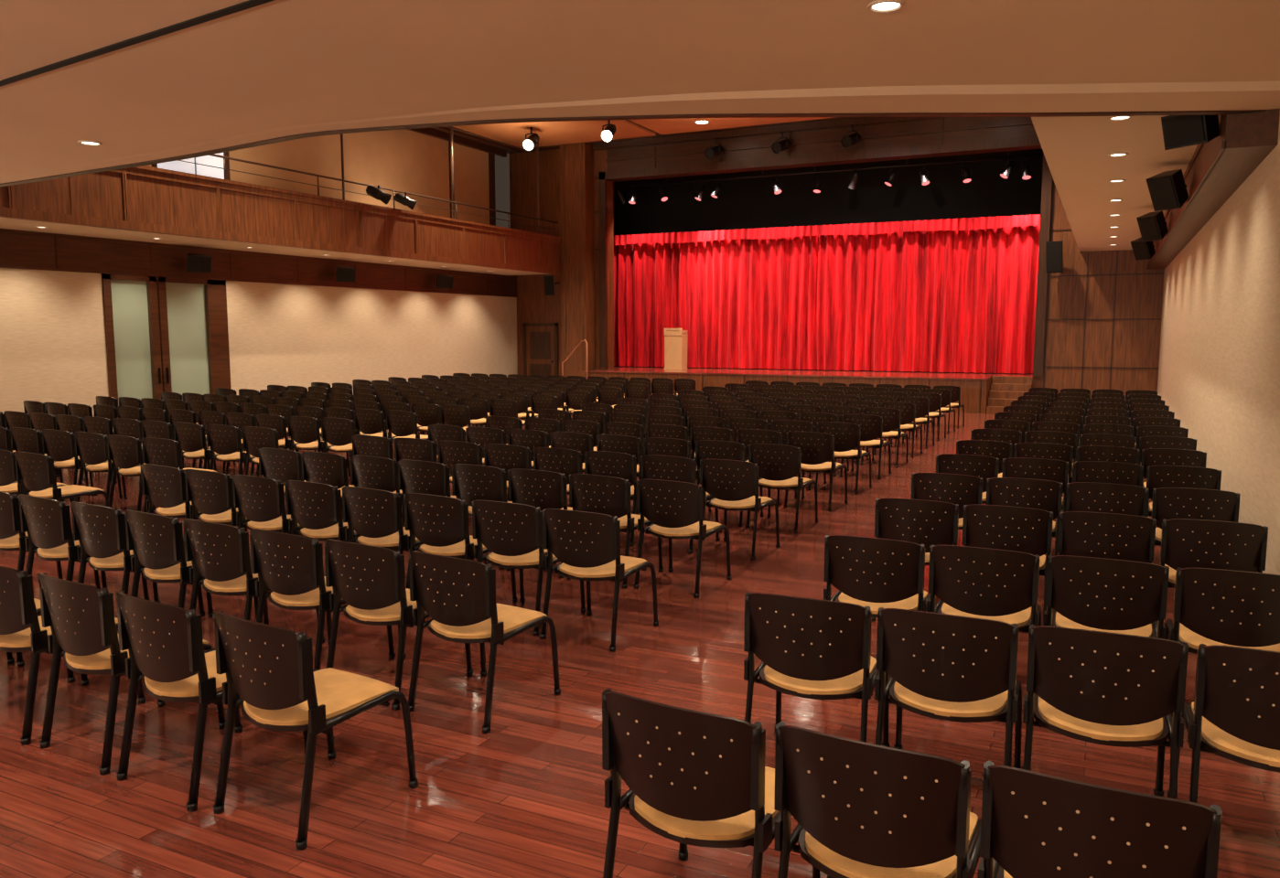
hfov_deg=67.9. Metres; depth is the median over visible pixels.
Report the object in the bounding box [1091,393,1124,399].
chair
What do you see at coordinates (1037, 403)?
chair
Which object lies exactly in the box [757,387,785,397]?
chair
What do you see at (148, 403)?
chair
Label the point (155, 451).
chair
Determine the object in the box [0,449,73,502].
chair
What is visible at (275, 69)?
ceiling
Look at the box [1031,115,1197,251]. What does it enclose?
ceiling
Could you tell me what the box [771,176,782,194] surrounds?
spotlight
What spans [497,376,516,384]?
chair
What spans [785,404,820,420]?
chair
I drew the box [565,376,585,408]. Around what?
chair
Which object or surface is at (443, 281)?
loudspeaker
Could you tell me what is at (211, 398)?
chair
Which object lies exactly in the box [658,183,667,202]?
spotlight
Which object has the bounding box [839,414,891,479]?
chair
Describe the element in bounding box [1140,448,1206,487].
chair
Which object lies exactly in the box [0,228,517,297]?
band
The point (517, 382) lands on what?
chair
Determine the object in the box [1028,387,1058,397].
chair
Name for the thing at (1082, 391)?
chair
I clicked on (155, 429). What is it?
chair
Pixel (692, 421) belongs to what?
chair
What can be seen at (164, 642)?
chair
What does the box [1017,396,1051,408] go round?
chair
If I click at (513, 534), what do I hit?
chair
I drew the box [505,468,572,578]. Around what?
chair
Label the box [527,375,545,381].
chair
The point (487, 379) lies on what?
chair
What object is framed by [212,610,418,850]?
chair
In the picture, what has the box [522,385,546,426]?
chair
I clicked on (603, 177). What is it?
trim proscenium
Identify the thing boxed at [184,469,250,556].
chair
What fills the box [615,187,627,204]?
spotlight
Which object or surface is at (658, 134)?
ceiling
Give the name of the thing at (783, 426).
chair
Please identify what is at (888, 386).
chair
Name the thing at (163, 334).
door
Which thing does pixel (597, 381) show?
chair
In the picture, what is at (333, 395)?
chair
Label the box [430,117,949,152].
trim
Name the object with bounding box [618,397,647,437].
chair
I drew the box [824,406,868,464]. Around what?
chair
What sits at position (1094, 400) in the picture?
chair
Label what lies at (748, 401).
chair
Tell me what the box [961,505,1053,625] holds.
chair
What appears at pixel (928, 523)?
chair
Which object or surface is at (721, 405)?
chair
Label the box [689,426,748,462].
chair
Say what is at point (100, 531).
chair
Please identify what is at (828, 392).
chair
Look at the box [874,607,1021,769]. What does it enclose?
chair
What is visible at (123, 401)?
chair
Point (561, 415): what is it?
chair
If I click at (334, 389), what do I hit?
chair
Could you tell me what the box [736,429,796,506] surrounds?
chair
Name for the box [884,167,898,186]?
spotlight
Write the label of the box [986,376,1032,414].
steps
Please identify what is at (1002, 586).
chair
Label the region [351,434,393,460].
chair
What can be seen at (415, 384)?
chair
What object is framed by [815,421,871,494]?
chair
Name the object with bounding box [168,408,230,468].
chair
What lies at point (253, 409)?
chair
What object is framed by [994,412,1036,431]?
chair
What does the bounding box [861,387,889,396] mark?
chair
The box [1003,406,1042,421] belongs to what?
chair
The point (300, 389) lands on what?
chair
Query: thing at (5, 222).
balcony slab
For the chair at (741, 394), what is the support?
on the floor
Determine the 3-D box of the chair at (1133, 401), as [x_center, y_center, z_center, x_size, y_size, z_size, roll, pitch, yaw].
[8.456,-0.260,15.949,0.562,0.870,0.641,3,7,25]
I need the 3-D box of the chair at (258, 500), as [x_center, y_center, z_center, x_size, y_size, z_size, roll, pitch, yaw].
[-2.860,0.683,7.638,0.562,0.870,0.641,4,7,30]
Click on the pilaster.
(576, 160)
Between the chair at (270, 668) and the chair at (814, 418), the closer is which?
the chair at (270, 668)
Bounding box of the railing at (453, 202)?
[177,126,558,236]
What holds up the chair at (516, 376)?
on the floor
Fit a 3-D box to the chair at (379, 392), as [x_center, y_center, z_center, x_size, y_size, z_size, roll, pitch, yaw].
[-4.778,-0.560,18.597,0.562,0.870,0.641,4,7,29]
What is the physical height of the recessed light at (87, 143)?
0.012 m
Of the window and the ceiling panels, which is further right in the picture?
the ceiling panels
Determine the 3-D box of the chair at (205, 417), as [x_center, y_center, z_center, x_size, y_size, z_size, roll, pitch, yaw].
[-5.906,0.005,13.616,0.562,0.870,0.641,4,7,29]
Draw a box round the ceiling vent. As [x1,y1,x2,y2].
[0,0,274,86]
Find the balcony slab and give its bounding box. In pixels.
[0,217,551,275]
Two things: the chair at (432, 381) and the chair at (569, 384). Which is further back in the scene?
the chair at (432, 381)
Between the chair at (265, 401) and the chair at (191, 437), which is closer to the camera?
the chair at (191, 437)
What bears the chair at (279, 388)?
on the floor
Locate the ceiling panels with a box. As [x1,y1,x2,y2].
[452,117,835,148]
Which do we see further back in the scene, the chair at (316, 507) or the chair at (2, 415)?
the chair at (2, 415)
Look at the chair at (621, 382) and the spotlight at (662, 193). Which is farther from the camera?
the spotlight at (662, 193)
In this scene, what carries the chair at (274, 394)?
on the floor
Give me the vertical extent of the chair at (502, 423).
0.870 m
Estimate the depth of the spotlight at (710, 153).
26.10 m
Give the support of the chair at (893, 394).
on the floor
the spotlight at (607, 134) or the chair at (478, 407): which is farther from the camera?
the spotlight at (607, 134)
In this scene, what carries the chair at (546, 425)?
on the floor
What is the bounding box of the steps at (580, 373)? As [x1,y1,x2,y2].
[578,371,586,379]
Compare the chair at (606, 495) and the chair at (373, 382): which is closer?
the chair at (606, 495)
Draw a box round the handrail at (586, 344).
[561,339,588,379]
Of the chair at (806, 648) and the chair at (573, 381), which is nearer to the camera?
the chair at (806, 648)
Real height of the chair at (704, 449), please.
0.870 m
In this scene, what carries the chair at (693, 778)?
on the floor
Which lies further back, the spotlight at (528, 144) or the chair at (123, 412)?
the spotlight at (528, 144)
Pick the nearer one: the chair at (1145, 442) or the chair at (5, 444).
the chair at (1145, 442)
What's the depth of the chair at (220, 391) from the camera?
18.50 m
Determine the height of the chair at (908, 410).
0.870 m
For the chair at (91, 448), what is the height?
0.870 m
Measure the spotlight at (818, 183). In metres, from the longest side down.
0.475 x 0.246 x 0.235 m
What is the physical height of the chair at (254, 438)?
0.870 m
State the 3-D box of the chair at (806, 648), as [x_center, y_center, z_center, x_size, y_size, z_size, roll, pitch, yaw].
[0.803,1.062,4.295,0.562,0.870,0.641,3,7,24]
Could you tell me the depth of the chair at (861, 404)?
15.23 m
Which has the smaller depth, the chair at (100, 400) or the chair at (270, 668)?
the chair at (270, 668)
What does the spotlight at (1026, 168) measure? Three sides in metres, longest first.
0.474 x 0.246 x 0.236 m
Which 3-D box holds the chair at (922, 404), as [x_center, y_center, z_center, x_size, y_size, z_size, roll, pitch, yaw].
[4.741,-0.310,16.392,0.562,0.870,0.641,3,7,28]
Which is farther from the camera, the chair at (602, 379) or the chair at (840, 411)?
the chair at (602, 379)
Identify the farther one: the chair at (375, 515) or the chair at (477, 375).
the chair at (477, 375)
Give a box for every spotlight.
[365,185,391,204]
[394,192,416,209]
[522,127,539,150]
[600,119,616,142]
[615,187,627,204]
[628,186,636,204]
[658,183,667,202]
[694,182,706,201]
[705,138,724,159]
[710,180,721,198]
[771,131,791,153]
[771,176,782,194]
[813,174,822,193]
[841,124,860,147]
[848,170,859,189]
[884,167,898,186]
[919,165,930,185]
[961,162,971,183]
[1000,158,1014,179]
[1021,159,1032,180]
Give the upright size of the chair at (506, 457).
0.870 m
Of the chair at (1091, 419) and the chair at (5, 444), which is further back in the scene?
the chair at (1091, 419)
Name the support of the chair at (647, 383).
on the floor
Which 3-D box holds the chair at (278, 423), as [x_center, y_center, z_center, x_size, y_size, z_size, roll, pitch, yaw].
[-4.859,0.069,13.051,0.562,0.870,0.641,4,7,29]
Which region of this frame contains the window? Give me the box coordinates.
[151,151,230,180]
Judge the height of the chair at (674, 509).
0.870 m
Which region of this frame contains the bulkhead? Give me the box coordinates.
[1146,108,1279,269]
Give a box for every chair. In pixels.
[0,411,5,428]
[0,426,57,483]
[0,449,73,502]
[0,491,100,589]
[0,566,146,745]
[3,410,46,454]
[6,652,14,664]
[10,427,88,495]
[14,451,109,507]
[15,598,75,683]
[17,494,150,601]
[23,400,45,453]
[29,412,56,474]
[36,572,225,775]
[41,429,123,501]
[43,401,68,454]
[54,414,84,480]
[67,403,113,428]
[69,501,204,633]
[74,431,144,506]
[83,416,113,483]
[93,404,118,430]
[95,396,117,408]
[107,434,179,511]
[112,418,142,486]
[114,591,308,812]
[117,406,142,422]
[118,397,141,409]
[123,509,258,619]
[140,397,164,409]
[140,463,238,548]
[141,407,203,463]
[141,419,209,469]
[141,437,216,521]
[161,391,182,400]
[163,399,198,424]
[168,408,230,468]
[172,421,243,474]
[182,392,203,410]
[182,518,324,643]
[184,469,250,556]
[188,400,214,422]
[197,410,236,473]
[203,394,226,404]
[205,424,255,474]
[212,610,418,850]
[214,401,246,451]
[215,387,236,397]
[225,395,249,405]
[225,412,284,475]
[231,474,302,534]
[238,388,259,403]
[239,403,294,451]
[241,426,279,475]
[248,528,395,669]
[251,396,275,407]
[255,414,316,476]
[258,447,343,535]
[259,389,281,398]
[266,404,296,451]
[267,385,287,393]
[275,397,300,416]
[280,390,303,400]
[284,480,361,541]
[286,386,307,397]
[287,416,350,476]
[295,406,351,456]
[300,397,325,409]
[301,451,354,500]
[304,391,328,408]
[308,387,329,397]
[311,382,330,393]
[320,418,354,485]
[323,407,365,467]
[323,539,473,710]
[326,398,353,411]
[328,392,352,401]
[330,387,352,396]
[332,382,353,402]
[341,486,422,554]
[349,455,402,551]
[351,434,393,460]
[352,379,371,387]
[352,393,377,402]
[353,383,373,389]
[353,387,375,395]
[353,400,381,432]
[354,408,397,438]
[371,380,390,386]
[373,384,394,391]
[375,388,397,402]
[377,395,424,435]
[381,401,422,432]
[386,410,428,441]
[387,376,406,385]
[391,380,411,390]
[393,437,451,476]
[395,385,416,396]
[397,460,456,527]
[399,389,441,434]
[403,493,517,602]
[404,396,430,435]
[408,377,426,385]
[408,551,560,733]
[411,381,431,390]
[411,402,441,455]
[417,386,439,424]
[421,375,439,382]
[423,390,465,433]
[427,378,445,386]
[427,424,465,460]
[431,397,476,427]
[433,382,454,391]
[437,441,482,483]
[440,376,458,382]
[440,404,473,434]
[441,386,481,427]
[446,378,465,384]
[449,391,474,427]
[451,463,512,570]
[452,373,470,379]
[454,382,475,391]
[458,376,477,383]
[460,397,487,427]
[464,387,486,427]
[465,427,505,465]
[466,379,486,387]
[471,373,488,379]
[472,500,586,636]
[475,392,501,427]
[476,383,497,392]
[478,376,496,383]
[484,443,531,489]
[486,416,522,444]
[488,379,522,413]
[488,387,526,413]
[489,374,506,379]
[489,398,525,425]
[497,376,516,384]
[498,384,535,413]
[501,393,537,419]
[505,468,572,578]
[506,429,548,501]
[507,374,526,380]
[509,380,529,388]
[512,388,537,412]
[517,377,537,413]
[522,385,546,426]
[524,418,583,473]
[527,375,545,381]
[530,394,572,419]
[531,381,552,389]
[533,447,582,494]
[537,408,570,431]
[538,377,559,385]
[538,389,574,411]
[539,508,658,652]
[547,375,566,382]
[548,385,570,408]
[550,431,593,473]
[554,381,576,390]
[560,378,580,386]
[562,419,601,451]
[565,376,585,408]
[565,390,591,414]
[566,473,663,588]
[572,386,597,403]
[572,410,606,434]
[577,382,602,403]
[581,379,613,412]
[581,403,613,422]
[584,451,636,546]
[587,376,617,405]
[596,434,641,515]
[597,387,622,409]
[601,383,623,397]
[602,688,820,877]
[603,379,626,405]
[603,421,644,455]
[608,376,628,396]
[609,412,646,438]
[613,404,646,435]
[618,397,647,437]
[625,384,649,415]
[627,380,649,401]
[629,377,652,407]
[634,479,731,598]
[637,454,719,553]
[643,437,711,512]
[646,414,684,427]
[646,424,695,459]
[648,406,681,417]
[649,393,677,401]
[649,399,679,408]
[651,381,673,394]
[652,377,677,395]
[674,378,695,397]
[677,389,704,403]
[679,395,708,409]
[681,400,712,427]
[684,407,718,427]
[687,416,726,441]
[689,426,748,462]
[695,440,763,527]
[697,459,780,560]
[702,386,728,397]
[706,390,733,402]
[709,396,740,409]
[715,401,748,418]
[720,408,756,429]
[724,383,749,391]
[728,418,768,442]
[730,387,756,397]
[735,391,763,402]
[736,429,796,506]
[742,397,773,410]
[743,591,890,747]
[745,380,768,387]
[745,443,817,533]
[750,403,784,419]
[751,384,775,392]
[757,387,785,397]
[760,410,797,430]
[765,392,795,404]
[770,381,794,388]
[771,419,826,490]
[774,397,806,411]
[774,721,981,877]
[777,385,803,393]
[784,431,848,511]
[785,388,813,398]
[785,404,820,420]
[795,381,819,389]
[796,393,826,405]
[799,412,849,476]
[805,386,830,394]
[809,398,842,412]
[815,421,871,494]
[816,389,844,399]
[822,382,847,389]
[823,535,936,617]
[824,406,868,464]
[828,395,860,406]
[832,386,859,395]
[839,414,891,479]
[844,400,886,455]
[846,390,875,400]
[849,383,873,390]
[860,407,908,467]
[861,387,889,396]
[861,396,900,446]
[871,497,958,622]
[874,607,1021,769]
[875,384,902,391]
[878,391,913,439]
[878,401,922,457]
[892,387,925,432]
[893,397,934,449]
[903,385,935,427]
[908,392,946,441]
[910,473,982,529]
[919,388,955,434]
[926,545,1041,633]
[931,385,964,428]
[935,453,999,504]
[956,440,1011,477]
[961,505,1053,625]
[970,429,1021,457]
[977,761,1222,877]
[984,419,1030,442]
[985,477,1063,556]
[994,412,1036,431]
[1001,457,1068,512]
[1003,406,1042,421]
[1011,400,1046,414]
[1014,442,1073,483]
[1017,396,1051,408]
[1021,624,1188,799]
[1022,391,1054,402]
[1024,430,1077,481]
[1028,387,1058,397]
[1032,421,1079,461]
[1039,413,1083,446]
[1043,555,1169,639]
[1044,407,1085,434]
[1048,401,1086,424]
[1053,397,1088,416]
[1056,392,1089,408]
[1057,511,1156,563]
[1060,388,1090,409]
[1065,482,1148,516]
[1072,461,1143,486]
[1076,445,1139,464]
[1080,433,1135,448]
[1083,423,1133,436]
[1085,415,1130,426]
[1086,408,1129,418]
[1088,402,1127,410]
[1089,397,1126,404]
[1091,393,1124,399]
[1092,389,1123,395]
[1125,389,1157,404]
[1126,394,1161,410]
[1128,398,1165,410]
[1129,403,1169,426]
[1130,409,1174,426]
[1132,417,1180,449]
[1135,425,1188,449]
[1138,436,1196,465]
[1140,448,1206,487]
[1146,465,1221,517]
[1150,487,1240,563]
[1160,518,1268,588]
[1164,567,1279,740]
[1167,644,1279,803]
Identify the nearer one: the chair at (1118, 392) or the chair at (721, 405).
the chair at (721, 405)
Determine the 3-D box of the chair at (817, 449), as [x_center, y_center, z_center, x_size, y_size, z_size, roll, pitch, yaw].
[2.005,0.323,10.806,0.562,0.870,0.641,4,7,29]
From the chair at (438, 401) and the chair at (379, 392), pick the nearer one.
the chair at (438, 401)
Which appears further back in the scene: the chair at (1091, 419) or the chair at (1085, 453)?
the chair at (1091, 419)
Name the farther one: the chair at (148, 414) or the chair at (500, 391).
the chair at (500, 391)
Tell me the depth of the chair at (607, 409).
14.64 m
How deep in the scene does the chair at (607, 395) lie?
18.94 m
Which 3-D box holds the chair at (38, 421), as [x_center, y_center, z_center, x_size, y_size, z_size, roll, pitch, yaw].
[-8.065,0.044,13.265,0.562,0.870,0.641,3,7,27]
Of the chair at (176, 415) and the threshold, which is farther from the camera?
the threshold
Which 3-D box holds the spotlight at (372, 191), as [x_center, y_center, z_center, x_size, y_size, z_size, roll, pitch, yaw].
[-5.800,-5.462,21.109,0.520,0.319,0.291,26,3,-8]
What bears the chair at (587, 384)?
on the floor
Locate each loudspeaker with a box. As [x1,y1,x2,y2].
[186,253,211,272]
[335,266,355,282]
[435,274,453,289]
[543,275,559,295]
[1045,240,1062,273]
[1130,236,1155,260]
[1136,210,1168,241]
[1145,169,1188,211]
[1161,114,1219,150]
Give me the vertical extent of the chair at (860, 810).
0.870 m
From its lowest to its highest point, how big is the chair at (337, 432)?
0.870 m
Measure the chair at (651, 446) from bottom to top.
0.870 m
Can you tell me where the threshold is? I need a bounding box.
[625,368,1032,376]
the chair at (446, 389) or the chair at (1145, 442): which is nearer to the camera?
the chair at (1145, 442)
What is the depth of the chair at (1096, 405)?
14.77 m
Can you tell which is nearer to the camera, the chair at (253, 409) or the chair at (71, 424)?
the chair at (71, 424)
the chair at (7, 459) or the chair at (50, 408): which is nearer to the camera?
the chair at (7, 459)
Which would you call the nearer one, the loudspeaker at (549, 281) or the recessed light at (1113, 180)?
the recessed light at (1113, 180)
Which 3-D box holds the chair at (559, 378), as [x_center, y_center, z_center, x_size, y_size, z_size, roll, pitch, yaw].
[-1.989,-1.201,24.244,0.562,0.870,0.641,4,7,29]
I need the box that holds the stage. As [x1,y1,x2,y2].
[613,365,1032,376]
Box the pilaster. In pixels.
[559,142,594,377]
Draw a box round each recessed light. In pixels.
[77,140,102,146]
[693,120,709,124]
[867,0,904,13]
[1107,116,1132,120]
[1107,152,1129,157]
[1107,179,1125,182]
[1107,198,1123,201]
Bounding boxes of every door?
[101,273,231,406]
[522,322,558,377]
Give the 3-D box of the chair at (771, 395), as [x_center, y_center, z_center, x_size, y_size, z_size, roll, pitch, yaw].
[2.660,-0.436,17.501,0.562,0.870,0.641,4,7,28]
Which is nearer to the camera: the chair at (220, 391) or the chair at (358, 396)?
the chair at (358, 396)
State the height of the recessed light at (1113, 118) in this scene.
0.012 m
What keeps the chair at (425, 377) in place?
on the floor
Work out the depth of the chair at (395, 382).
21.32 m
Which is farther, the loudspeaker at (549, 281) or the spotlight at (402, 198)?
the loudspeaker at (549, 281)
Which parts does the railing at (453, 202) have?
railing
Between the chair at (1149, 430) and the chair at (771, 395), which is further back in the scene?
the chair at (771, 395)
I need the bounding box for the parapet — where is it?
[0,165,560,274]
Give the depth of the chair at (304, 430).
12.51 m
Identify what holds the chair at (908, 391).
on the floor
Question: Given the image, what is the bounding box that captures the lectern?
[664,324,688,369]
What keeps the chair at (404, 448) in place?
on the floor
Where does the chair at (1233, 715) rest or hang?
on the floor
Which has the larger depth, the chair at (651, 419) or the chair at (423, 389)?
the chair at (423, 389)
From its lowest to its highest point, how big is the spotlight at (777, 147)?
0.599 m
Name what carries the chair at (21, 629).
on the floor
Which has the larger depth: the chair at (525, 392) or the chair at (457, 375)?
the chair at (457, 375)
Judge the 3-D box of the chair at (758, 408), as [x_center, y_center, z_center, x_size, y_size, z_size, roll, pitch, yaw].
[2.071,-0.150,14.983,0.562,0.870,0.641,3,7,28]
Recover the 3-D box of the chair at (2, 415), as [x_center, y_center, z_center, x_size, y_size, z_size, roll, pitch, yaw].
[-9.119,-0.016,13.802,0.562,0.870,0.641,4,7,28]
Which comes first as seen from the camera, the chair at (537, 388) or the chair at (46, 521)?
the chair at (46, 521)
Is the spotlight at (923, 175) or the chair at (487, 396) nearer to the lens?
the chair at (487, 396)
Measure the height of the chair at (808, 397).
0.870 m
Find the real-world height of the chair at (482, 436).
0.870 m
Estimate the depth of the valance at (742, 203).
27.72 m
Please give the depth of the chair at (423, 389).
19.39 m
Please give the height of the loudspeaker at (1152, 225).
0.447 m
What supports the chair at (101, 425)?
on the floor
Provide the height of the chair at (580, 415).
0.870 m
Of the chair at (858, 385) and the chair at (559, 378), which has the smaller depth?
the chair at (858, 385)
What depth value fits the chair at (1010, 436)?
10.81 m
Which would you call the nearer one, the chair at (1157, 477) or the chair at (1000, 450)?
the chair at (1157, 477)
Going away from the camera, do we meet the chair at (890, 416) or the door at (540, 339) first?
the chair at (890, 416)
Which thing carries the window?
in the wall at (280, 334)
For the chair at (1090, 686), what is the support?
on the floor
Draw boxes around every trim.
[0,109,1265,186]
[193,128,506,225]
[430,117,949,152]
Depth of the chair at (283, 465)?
9.04 m
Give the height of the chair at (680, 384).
0.870 m
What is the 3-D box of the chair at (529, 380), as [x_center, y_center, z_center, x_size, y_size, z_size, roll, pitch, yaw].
[-2.577,-1.066,23.054,0.562,0.870,0.641,3,7,28]
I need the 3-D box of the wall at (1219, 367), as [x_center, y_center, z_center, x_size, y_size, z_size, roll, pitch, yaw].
[5.802,-0.760,9.101,0.200,3.400,29.500,3,7,26]
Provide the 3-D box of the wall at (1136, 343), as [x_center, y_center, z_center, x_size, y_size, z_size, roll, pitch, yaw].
[4.243,-4.734,26.169,18.300,7.450,0.400,3,7,26]
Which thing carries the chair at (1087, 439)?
on the floor
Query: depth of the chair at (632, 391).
20.01 m
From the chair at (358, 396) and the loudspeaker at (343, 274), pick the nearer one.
the chair at (358, 396)
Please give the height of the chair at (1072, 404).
0.870 m
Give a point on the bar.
(1041, 155)
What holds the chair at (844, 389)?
on the floor
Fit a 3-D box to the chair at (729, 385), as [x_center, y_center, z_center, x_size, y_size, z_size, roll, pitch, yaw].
[2.174,-0.781,20.543,0.562,0.870,0.641,3,7,28]
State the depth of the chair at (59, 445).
10.77 m
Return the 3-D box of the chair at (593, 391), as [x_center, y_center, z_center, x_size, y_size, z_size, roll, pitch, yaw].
[-1.022,-0.662,19.498,0.562,0.870,0.641,3,7,27]
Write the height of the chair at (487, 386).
0.870 m
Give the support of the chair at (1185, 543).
on the floor
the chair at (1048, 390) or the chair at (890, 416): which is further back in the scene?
the chair at (1048, 390)
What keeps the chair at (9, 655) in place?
on the floor
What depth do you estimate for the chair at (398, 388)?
19.66 m
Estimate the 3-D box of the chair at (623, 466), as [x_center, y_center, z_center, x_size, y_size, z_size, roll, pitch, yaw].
[-0.162,0.516,9.103,0.562,0.870,0.641,4,7,29]
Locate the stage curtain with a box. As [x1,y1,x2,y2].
[613,225,1040,374]
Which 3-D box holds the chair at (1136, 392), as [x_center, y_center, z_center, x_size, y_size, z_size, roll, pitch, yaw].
[9.588,-0.521,18.255,0.562,0.870,0.641,3,7,26]
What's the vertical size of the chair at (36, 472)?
0.870 m
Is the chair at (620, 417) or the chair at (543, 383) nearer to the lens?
the chair at (620, 417)
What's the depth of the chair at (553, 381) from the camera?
22.45 m
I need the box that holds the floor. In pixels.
[0,412,1279,877]
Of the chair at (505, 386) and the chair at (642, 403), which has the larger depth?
the chair at (505, 386)
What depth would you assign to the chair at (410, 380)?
22.73 m
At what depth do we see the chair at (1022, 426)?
11.91 m
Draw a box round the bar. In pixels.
[613,150,1043,188]
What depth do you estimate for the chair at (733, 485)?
8.28 m
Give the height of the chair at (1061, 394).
0.870 m
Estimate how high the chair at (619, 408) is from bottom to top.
0.870 m
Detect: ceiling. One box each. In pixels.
[0,0,1279,183]
[506,117,860,153]
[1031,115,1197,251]
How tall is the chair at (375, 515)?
0.870 m
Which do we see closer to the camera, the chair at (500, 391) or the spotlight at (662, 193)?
the chair at (500, 391)
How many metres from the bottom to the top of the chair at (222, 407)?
0.870 m
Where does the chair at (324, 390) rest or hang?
on the floor
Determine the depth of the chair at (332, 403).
15.52 m
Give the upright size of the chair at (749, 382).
0.870 m
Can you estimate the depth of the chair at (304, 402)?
15.77 m
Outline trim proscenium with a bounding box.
[595,118,1164,389]
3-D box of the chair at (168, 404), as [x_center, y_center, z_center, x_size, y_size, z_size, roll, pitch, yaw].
[-7.483,-0.244,15.808,0.562,0.870,0.641,3,7,28]
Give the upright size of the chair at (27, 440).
0.870 m
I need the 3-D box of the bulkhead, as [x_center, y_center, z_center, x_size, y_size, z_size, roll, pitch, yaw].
[8.482,-3.348,14.743,0.570,0.470,16.550,3,7,26]
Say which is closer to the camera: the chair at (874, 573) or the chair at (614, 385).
the chair at (874, 573)
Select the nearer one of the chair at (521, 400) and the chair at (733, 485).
the chair at (733, 485)
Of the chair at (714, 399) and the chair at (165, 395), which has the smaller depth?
the chair at (714, 399)
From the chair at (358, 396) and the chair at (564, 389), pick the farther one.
the chair at (564, 389)
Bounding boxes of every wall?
[0,129,517,416]
[509,117,1164,399]
[1157,142,1279,574]
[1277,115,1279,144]
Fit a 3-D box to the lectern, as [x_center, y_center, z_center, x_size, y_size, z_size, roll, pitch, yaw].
[1.072,-2.782,28.500,0.584,1.365,0.439,3,7,26]
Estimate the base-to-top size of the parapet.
1.100 m
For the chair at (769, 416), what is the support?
on the floor
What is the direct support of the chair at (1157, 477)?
on the floor
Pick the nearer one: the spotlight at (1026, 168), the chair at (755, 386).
the chair at (755, 386)
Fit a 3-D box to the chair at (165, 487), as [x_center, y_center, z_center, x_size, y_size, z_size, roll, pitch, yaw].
[-3.880,0.617,8.220,0.562,0.870,0.641,4,7,30]
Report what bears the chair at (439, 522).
on the floor
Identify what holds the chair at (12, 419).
on the floor
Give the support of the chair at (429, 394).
on the floor
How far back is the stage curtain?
27.03 m
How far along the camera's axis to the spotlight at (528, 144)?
25.38 m
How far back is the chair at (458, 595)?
4.78 m
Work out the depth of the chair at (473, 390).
18.85 m
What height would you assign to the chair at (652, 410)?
0.870 m
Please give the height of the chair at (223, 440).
0.870 m
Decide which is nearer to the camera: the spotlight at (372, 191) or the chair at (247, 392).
the chair at (247, 392)
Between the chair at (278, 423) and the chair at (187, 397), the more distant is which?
the chair at (187, 397)
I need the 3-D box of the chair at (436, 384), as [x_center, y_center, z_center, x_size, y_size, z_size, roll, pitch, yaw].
[-4.185,-0.847,21.125,0.562,0.870,0.641,4,7,29]
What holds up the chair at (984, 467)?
on the floor
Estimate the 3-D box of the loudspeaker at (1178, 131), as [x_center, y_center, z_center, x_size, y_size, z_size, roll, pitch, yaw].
[4.683,-2.621,8.011,0.400,0.325,0.380,-3,7,-25]
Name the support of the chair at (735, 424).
on the floor
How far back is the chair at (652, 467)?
8.51 m
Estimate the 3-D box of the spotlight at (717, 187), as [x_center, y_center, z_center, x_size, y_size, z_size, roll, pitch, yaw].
[2.217,-7.238,27.555,0.252,0.469,0.246,25,-7,-29]
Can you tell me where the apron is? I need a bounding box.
[588,368,992,413]
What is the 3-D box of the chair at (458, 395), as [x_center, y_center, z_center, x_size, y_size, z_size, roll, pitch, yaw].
[-3.177,-0.471,17.807,0.562,0.870,0.641,4,7,28]
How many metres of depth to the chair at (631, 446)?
10.20 m
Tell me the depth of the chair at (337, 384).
20.48 m
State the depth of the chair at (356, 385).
20.21 m
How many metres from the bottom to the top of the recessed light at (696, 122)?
0.012 m
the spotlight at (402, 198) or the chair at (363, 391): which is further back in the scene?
the spotlight at (402, 198)
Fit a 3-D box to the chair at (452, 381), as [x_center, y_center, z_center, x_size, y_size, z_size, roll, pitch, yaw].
[-4.183,-1.001,22.480,0.562,0.870,0.641,4,7,29]
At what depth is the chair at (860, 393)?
17.72 m
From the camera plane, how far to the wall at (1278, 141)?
7.30 m
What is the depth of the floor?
4.51 m
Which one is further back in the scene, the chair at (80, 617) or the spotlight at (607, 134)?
the spotlight at (607, 134)
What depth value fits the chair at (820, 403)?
15.52 m
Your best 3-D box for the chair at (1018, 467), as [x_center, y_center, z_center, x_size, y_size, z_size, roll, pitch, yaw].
[3.588,0.568,8.646,0.562,0.870,0.641,3,7,25]
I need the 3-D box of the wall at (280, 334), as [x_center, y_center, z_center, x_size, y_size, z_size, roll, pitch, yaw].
[-10.456,-3.669,16.777,0.200,7.450,29.500,3,7,26]
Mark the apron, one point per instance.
(974, 390)
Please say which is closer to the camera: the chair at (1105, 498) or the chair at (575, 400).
the chair at (1105, 498)
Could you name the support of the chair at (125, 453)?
on the floor
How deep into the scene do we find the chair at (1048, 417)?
12.79 m
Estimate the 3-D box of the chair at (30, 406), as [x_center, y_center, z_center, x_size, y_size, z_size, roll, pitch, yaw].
[-9.602,-0.211,15.515,0.562,0.870,0.641,4,7,29]
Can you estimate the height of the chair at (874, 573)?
0.870 m
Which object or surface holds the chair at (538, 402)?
on the floor
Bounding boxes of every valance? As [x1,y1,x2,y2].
[613,214,1040,245]
[614,149,1043,235]
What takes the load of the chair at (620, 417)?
on the floor
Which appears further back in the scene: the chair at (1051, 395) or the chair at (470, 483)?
the chair at (1051, 395)

